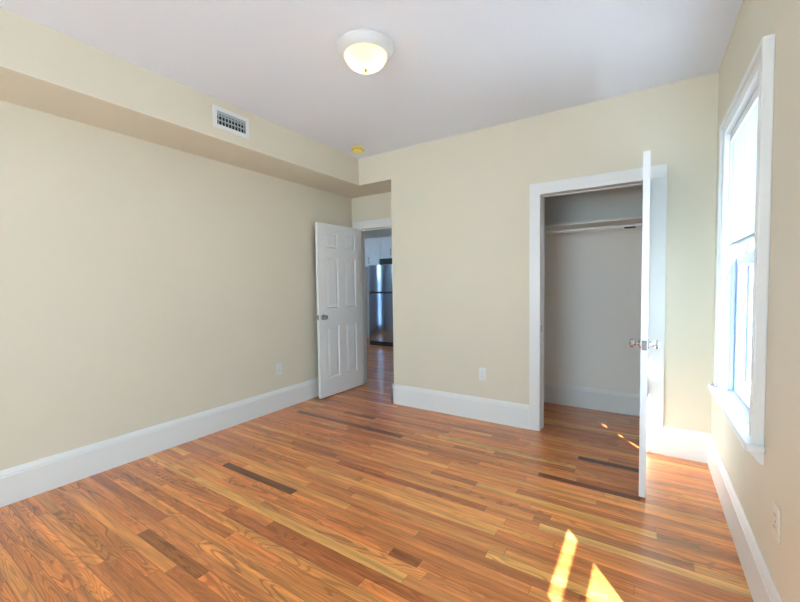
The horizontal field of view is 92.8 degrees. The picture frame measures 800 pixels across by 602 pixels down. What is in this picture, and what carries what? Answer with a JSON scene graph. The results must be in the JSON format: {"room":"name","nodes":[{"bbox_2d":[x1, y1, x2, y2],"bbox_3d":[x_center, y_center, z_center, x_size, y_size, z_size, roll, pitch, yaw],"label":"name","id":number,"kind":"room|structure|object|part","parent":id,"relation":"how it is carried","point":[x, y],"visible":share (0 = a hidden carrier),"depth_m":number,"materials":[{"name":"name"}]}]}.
{"room":"empty bedroom","nodes":[
{"label":"empty bedroom","id":0,"kind":"room"},
{"bbox_2d":[0,100,351,470],"bbox_3d":[-2.469,-0.125,2.223,0.120,2.706,6.650,1,3,33],"label":"wall","id":1,"kind":"structure","parent":0,"point":[144,284],"depth_m":2.85,"materials":[{"name":"beige paint"}]},
{"bbox_2d":[0,378,318,507],"bbox_3d":[-2.395,1.121,2.239,0.018,0.213,6.650,1,3,33],"label":"baseboard","id":2,"kind":"structure","parent":1,"relation":"attached to","point":[20,482],"depth_m":2.85,"materials":[{"name":"white paint"}]},
{"bbox_2d":[276,363,281,374],"bbox_3d":[-1.263,0.712,3.990,0.009,0.120,0.072,1,3,33],"label":"wall outlet","id":3,"kind":"object","parent":1,"relation":"attached to","point":[279,365],"visible":1,"depth_m":3.98,"materials":[{"name":"white plastic"}]},
{"bbox_2d":[0,7,390,198],"bbox_3d":[-2.013,-1.326,1.938,0.926,0.294,6.770,1,3,33],"label":"soffit","id":4,"kind":"structure","parent":0,"point":[45,69],"depth_m":2.56,"materials":[{"name":"beige paint"}]},
{"bbox_2d":[213,104,248,138],"bbox_3d":[-1.309,-1.391,2.969,0.014,0.164,0.304,1,3,33],"label":"air register","id":5,"kind":"object","parent":4,"relation":"attached to","point":[223,119],"visible":1,"depth_m":2.96,"materials":[{"name":"white paint"}]},
{"bbox_2d":[0,0,742,158],"bbox_3d":[-0.795,-1.512,1.295,3.906,0.100,7.270,1,3,33],"label":"ceiling","id":6,"kind":"structure","parent":0,"point":[454,67],"depth_m":2.32,"materials":[{"name":"white paint"}]},
{"bbox_2d":[351,146,363,153],"bbox_3d":[-0.438,-1.559,3.951,0.140,0.042,0.140,1,3,33],"label":"smoke detector","id":7,"kind":"object","parent":6,"relation":"attached to","point":[356,149],"visible":1,"depth_m":3.91,"materials":[{"name":"yellow plastic"}]},
{"bbox_2d":[337,28,393,73],"bbox_3d":[-0.204,-1.437,2.270,0.337,0.150,0.337,1,3,33],"label":"ceiling light","id":8,"kind":"object","parent":6,"relation":"attached to","point":[366,51],"visible":1,"depth_m":2.18,"materials":[{"name":"white glass"}]},
{"bbox_3d":[-0.204,-1.423,2.271,0.247,0.088,0.247,1,3,33],"label":"lamp shade","id":9,"kind":"part","parent":8,"relation":"part of","materials":[{"name":"white glass"}]},
{"bbox_2d":[351,192,391,227],"bbox_3d":[-0.242,-0.119,4.818,1.046,2.412,0.120,1,3,33],"label":"wall","id":10,"kind":"structure","parent":0,"point":[377,206],"depth_m":4.76,"materials":[{"name":"beige paint"}]},
{"bbox_2d":[315,222,363,398],"bbox_3d":[-0.708,0.099,4.586,0.155,1.985,0.766,1,3,35],"label":"door","id":11,"kind":"structure","parent":10,"relation":"in","point":[339,317],"depth_m":4.53,"materials":[{"name":"white paint"}]},
{"bbox_3d":[-0.846,0.185,4.307,0.060,0.062,0.062,1,3,35],"label":"knob","id":12,"kind":"part","parent":11,"relation":"part of","materials":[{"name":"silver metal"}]},
{"bbox_2d":[353,218,391,382],"bbox_3d":[-0.184,0.038,4.778,0.899,2.100,0.138,1,3,33],"label":"door frame","id":13,"kind":"structure","parent":10,"relation":"attached to","point":[386,223],"depth_m":4.95,"materials":[{"name":"white paint"}]},
{"bbox_2d":[0,339,752,601],"bbox_3d":[-1.241,1.216,3.554,6.700,0.120,10.200,1,3,33],"label":"floor","id":14,"kind":"structure","parent":0,"point":[355,494],"depth_m":2.12,"materials":[{"name":"brown wood"}]},
{"bbox_2d":[368,264,392,346],"bbox_3d":[-0.182,0.082,8.300,0.730,1.710,0.730,1,3,33],"label":"refrigerator","id":15,"kind":"object","parent":14,"relation":"on","point":[380,282],"visible":0.66,"depth_m":8.01,"materials":[{"name":"silver metal"}]},
{"bbox_3d":[-0.366,-0.478,8.003,0.730,0.560,0.080,1,3,33],"label":"freezer door","id":16,"kind":"part","parent":15,"relation":"part of","materials":[{"name":"silver metal"}]},
{"bbox_3d":[-0.355,0.348,8.038,0.730,1.017,0.080,1,3,33],"label":"door","id":17,"kind":"part","parent":15,"relation":"part of","materials":[{"name":"silver metal"}]},
{"bbox_2d":[365,228,391,338],"bbox_3d":[-0.239,-0.352,6.819,4.800,2.706,3.500,1,3,33],"label":"wall","id":18,"kind":"structure","parent":0,"point":[383,232],"depth_m":9.12,"materials":[{"name":"grey paint"}]},
{"bbox_2d":[365,239,368,266],"bbox_3d":[-0.750,-1.112,8.849,0.280,0.625,0.383,1,3,33],"label":"upper cabinet","id":19,"kind":"object","parent":18,"relation":"attached to","point":[366,240],"visible":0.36,"depth_m":8.67,"materials":[{"name":"white wood"}]},
{"bbox_2d":[368,238,379,264],"bbox_3d":[-0.507,-1.109,8.692,0.300,0.625,0.383,1,3,33],"label":"upper cabinet","id":20,"kind":"object","parent":18,"relation":"attached to","point":[373,243],"visible":0.67,"depth_m":8.56,"materials":[{"name":"white wood"}]},
{"bbox_2d":[379,236,391,258],"bbox_3d":[-0.231,-1.182,8.509,0.360,0.470,0.383,1,3,33],"label":"upper cabinet","id":21,"kind":"object","parent":18,"relation":"attached to","point":[385,243],"visible":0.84,"depth_m":8.38,"materials":[{"name":"white wood"}]},
{"bbox_2d":[380,258,391,264],"bbox_3d":[-0.025,-0.874,8.424,0.795,0.137,0.310,1,3,33],"label":"panel","id":22,"kind":"object","parent":18,"relation":"attached to","point":[386,261],"visible":0.34,"depth_m":8.42,"materials":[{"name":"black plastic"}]},
{"bbox_2d":[391,71,718,432],"bbox_3d":[1.203,-0.233,3.609,2.690,2.706,0.570,1,3,33],"label":"wall","id":23,"kind":"structure","parent":0,"point":[460,203],"depth_m":3.38,"materials":[{"name":"beige paint"}]},
{"bbox_2d":[392,384,528,428],"bbox_3d":[0.528,1.017,3.760,1.459,0.213,0.018,1,3,33],"label":"baseboard","id":24,"kind":"structure","parent":23,"relation":"attached to","point":[484,409],"depth_m":3.69,"materials":[{"name":"white paint"}]},
{"bbox_2d":[479,368,485,380],"bbox_3d":[0.775,0.690,3.588,0.072,0.120,0.009,1,3,33],"label":"wall outlet","id":25,"kind":"object","parent":23,"relation":"attached to","point":[482,371],"visible":1,"depth_m":3.58,"materials":[{"name":"white plastic"}]},
{"bbox_2d":[529,164,667,454],"bbox_3d":[1.569,0.068,3.109,0.972,2.136,0.138,1,3,33],"label":"door frame","id":26,"kind":"structure","parent":23,"relation":"attached to","point":[538,192],"depth_m":2.94,"materials":[{"name":"white paint"}]},
{"bbox_2d":[629,150,659,497],"bbox_3d":[1.624,0.138,2.529,0.155,2.022,0.759,1,3,33],"label":"door","id":27,"kind":"structure","parent":23,"relation":"in","point":[644,343],"depth_m":2.22,"materials":[{"name":"white paint"}]},
{"bbox_3d":[1.419,0.256,2.302,0.060,0.062,0.059,1,3,33],"label":"knob","id":28,"kind":"part","parent":27,"relation":"part of","materials":[{"name":"silver metal"}]},
{"bbox_3d":[1.422,0.260,2.220,0.025,0.058,0.010,1,3,33],"label":"latch plate","id":29,"kind":"part","parent":27,"relation":"part of","materials":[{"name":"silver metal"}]},
{"bbox_3d":[1.498,0.257,2.250,0.060,0.062,0.059,1,3,33],"label":"knob","id":30,"kind":"part","parent":27,"relation":"part of","materials":[{"name":"silver metal"}]},
{"bbox_2d":[663,426,710,462],"bbox_3d":[2.073,1.039,2.761,0.278,0.213,0.018,1,3,33],"label":"baseboard","id":31,"kind":"structure","parent":23,"relation":"attached to","point":[677,442],"depth_m":2.76,"materials":[{"name":"white paint"}]},
{"bbox_2d":[544,185,642,393],"bbox_3d":[1.714,-0.166,3.580,1.800,2.560,0.830,1,3,33],"label":"wall","id":32,"kind":"structure","parent":0,"point":[593,279],"depth_m":3.83,"materials":[{"name":"paint"}]},
{"bbox_2d":[544,382,639,415],"bbox_3d":[1.906,0.992,3.904,1.640,0.213,0.018,1,3,33],"label":"baseboard","id":33,"kind":"structure","parent":32,"relation":"attached to","point":[627,403],"depth_m":3.86,"materials":[{"name":"white paint"}]},
{"bbox_2d":[544,216,641,234],"bbox_3d":[1.785,-0.715,3.679,1.636,0.052,0.380,1,3,33],"label":"closet shelf","id":34,"kind":"object","parent":32,"relation":"attached to","point":[630,220],"visible":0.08,"depth_m":3.59,"materials":[{"name":"paint"}]},
{"bbox_2d":[544,223,641,233],"bbox_3d":[1.701,-0.662,3.550,1.600,0.038,0.033,1,3,33],"label":"closet rod","id":35,"kind":"object","parent":32,"relation":"attached to","point":[624,226],"visible":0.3,"depth_m":3.48,"materials":[{"name":"white metal"}]},
{"bbox_2d":[711,0,799,601],"bbox_3d":[0.826,-0.030,0.395,0.170,2.826,7.150,1,3,33],"label":"wall","id":36,"kind":"structure","parent":0,"point":[756,486],"depth_m":1.35,"materials":[{"name":"beige paint"}]},
{"bbox_2d":[708,34,775,464],"bbox_3d":[1.753,-0.210,1.842,0.277,1.664,1.072,1,3,33],"label":"window","id":37,"kind":"structure","parent":36,"relation":"in","point":[742,281],"depth_m":1.86,"materials":[{"name":"white paint"}]},
{"bbox_2d":[729,88,757,246],"bbox_3d":[1.693,-0.613,1.860,0.026,0.644,0.756,1,3,33],"label":"window blind","id":38,"kind":"object","parent":37,"relation":"attached to","point":[744,134],"visible":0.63,"depth_m":1.88,"materials":[{"name":"white plastic"}]},
{"bbox_3d":[1.833,-0.616,2.094,0.002,0.600,0.002,1,3,33],"label":"ladder cord","id":39,"kind":"part","parent":38,"relation":"part of","materials":[{"name":"white fabric"}]},
{"bbox_3d":[1.696,-0.303,1.874,0.022,0.016,0.750,1,3,33],"label":"rail","id":40,"kind":"part","parent":38,"relation":"part of","materials":[{"name":"grey plastic"}]},
{"bbox_3d":[1.685,-0.605,1.866,0.002,0.600,0.002,1,3,33],"label":"ladder cord","id":41,"kind":"part","parent":38,"relation":"part of","materials":[{"name":"white fabric"}]},
{"bbox_3d":[1.743,0.148,1.867,0.038,0.778,0.784,1,3,33],"label":"sash","id":42,"kind":"part","parent":37,"relation":"part of","materials":[{"name":"white plastic"}]},
{"bbox_3d":[1.769,-0.570,1.813,0.032,0.727,0.784,1,3,33],"label":"sash","id":43,"kind":"part","parent":37,"relation":"part of","materials":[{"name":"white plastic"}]},
{"bbox_2d":[707,434,781,601],"bbox_3d":[0.500,1.174,0.090,0.018,0.213,6.182,1,3,33],"label":"baseboard","id":44,"kind":"structure","parent":36,"relation":"attached to","point":[761,585],"depth_m":1.73,"materials":[{"name":"white paint"}]},
{"bbox_2d":[772,500,780,543],"bbox_3d":[1.312,0.770,1.329,0.009,0.120,0.072,1,3,33],"label":"wall outlet","id":45,"kind":"object","parent":36,"relation":"attached to","point":[776,531],"visible":1,"depth_m":1.32,"materials":[{"name":"beige plastic"}]},
{"bbox_2d":[773,510,776,521],"bbox_3d":[1.309,0.749,1.329,0.004,0.029,0.033,1,3,33],"label":"receptacle","id":46,"kind":"object","parent":45,"relation":"attached to","point":[774,511],"depth_m":1.33,"materials":[{"name":"grey plastic"}]},
{"bbox_2d":[773,521,776,533],"bbox_3d":[1.310,0.791,1.331,0.004,0.029,0.033,1,3,33],"label":"receptacle","id":47,"kind":"object","parent":45,"relation":"attached to","point":[774,522],"depth_m":1.33,"materials":[{"name":"grey plastic"}]}
]}

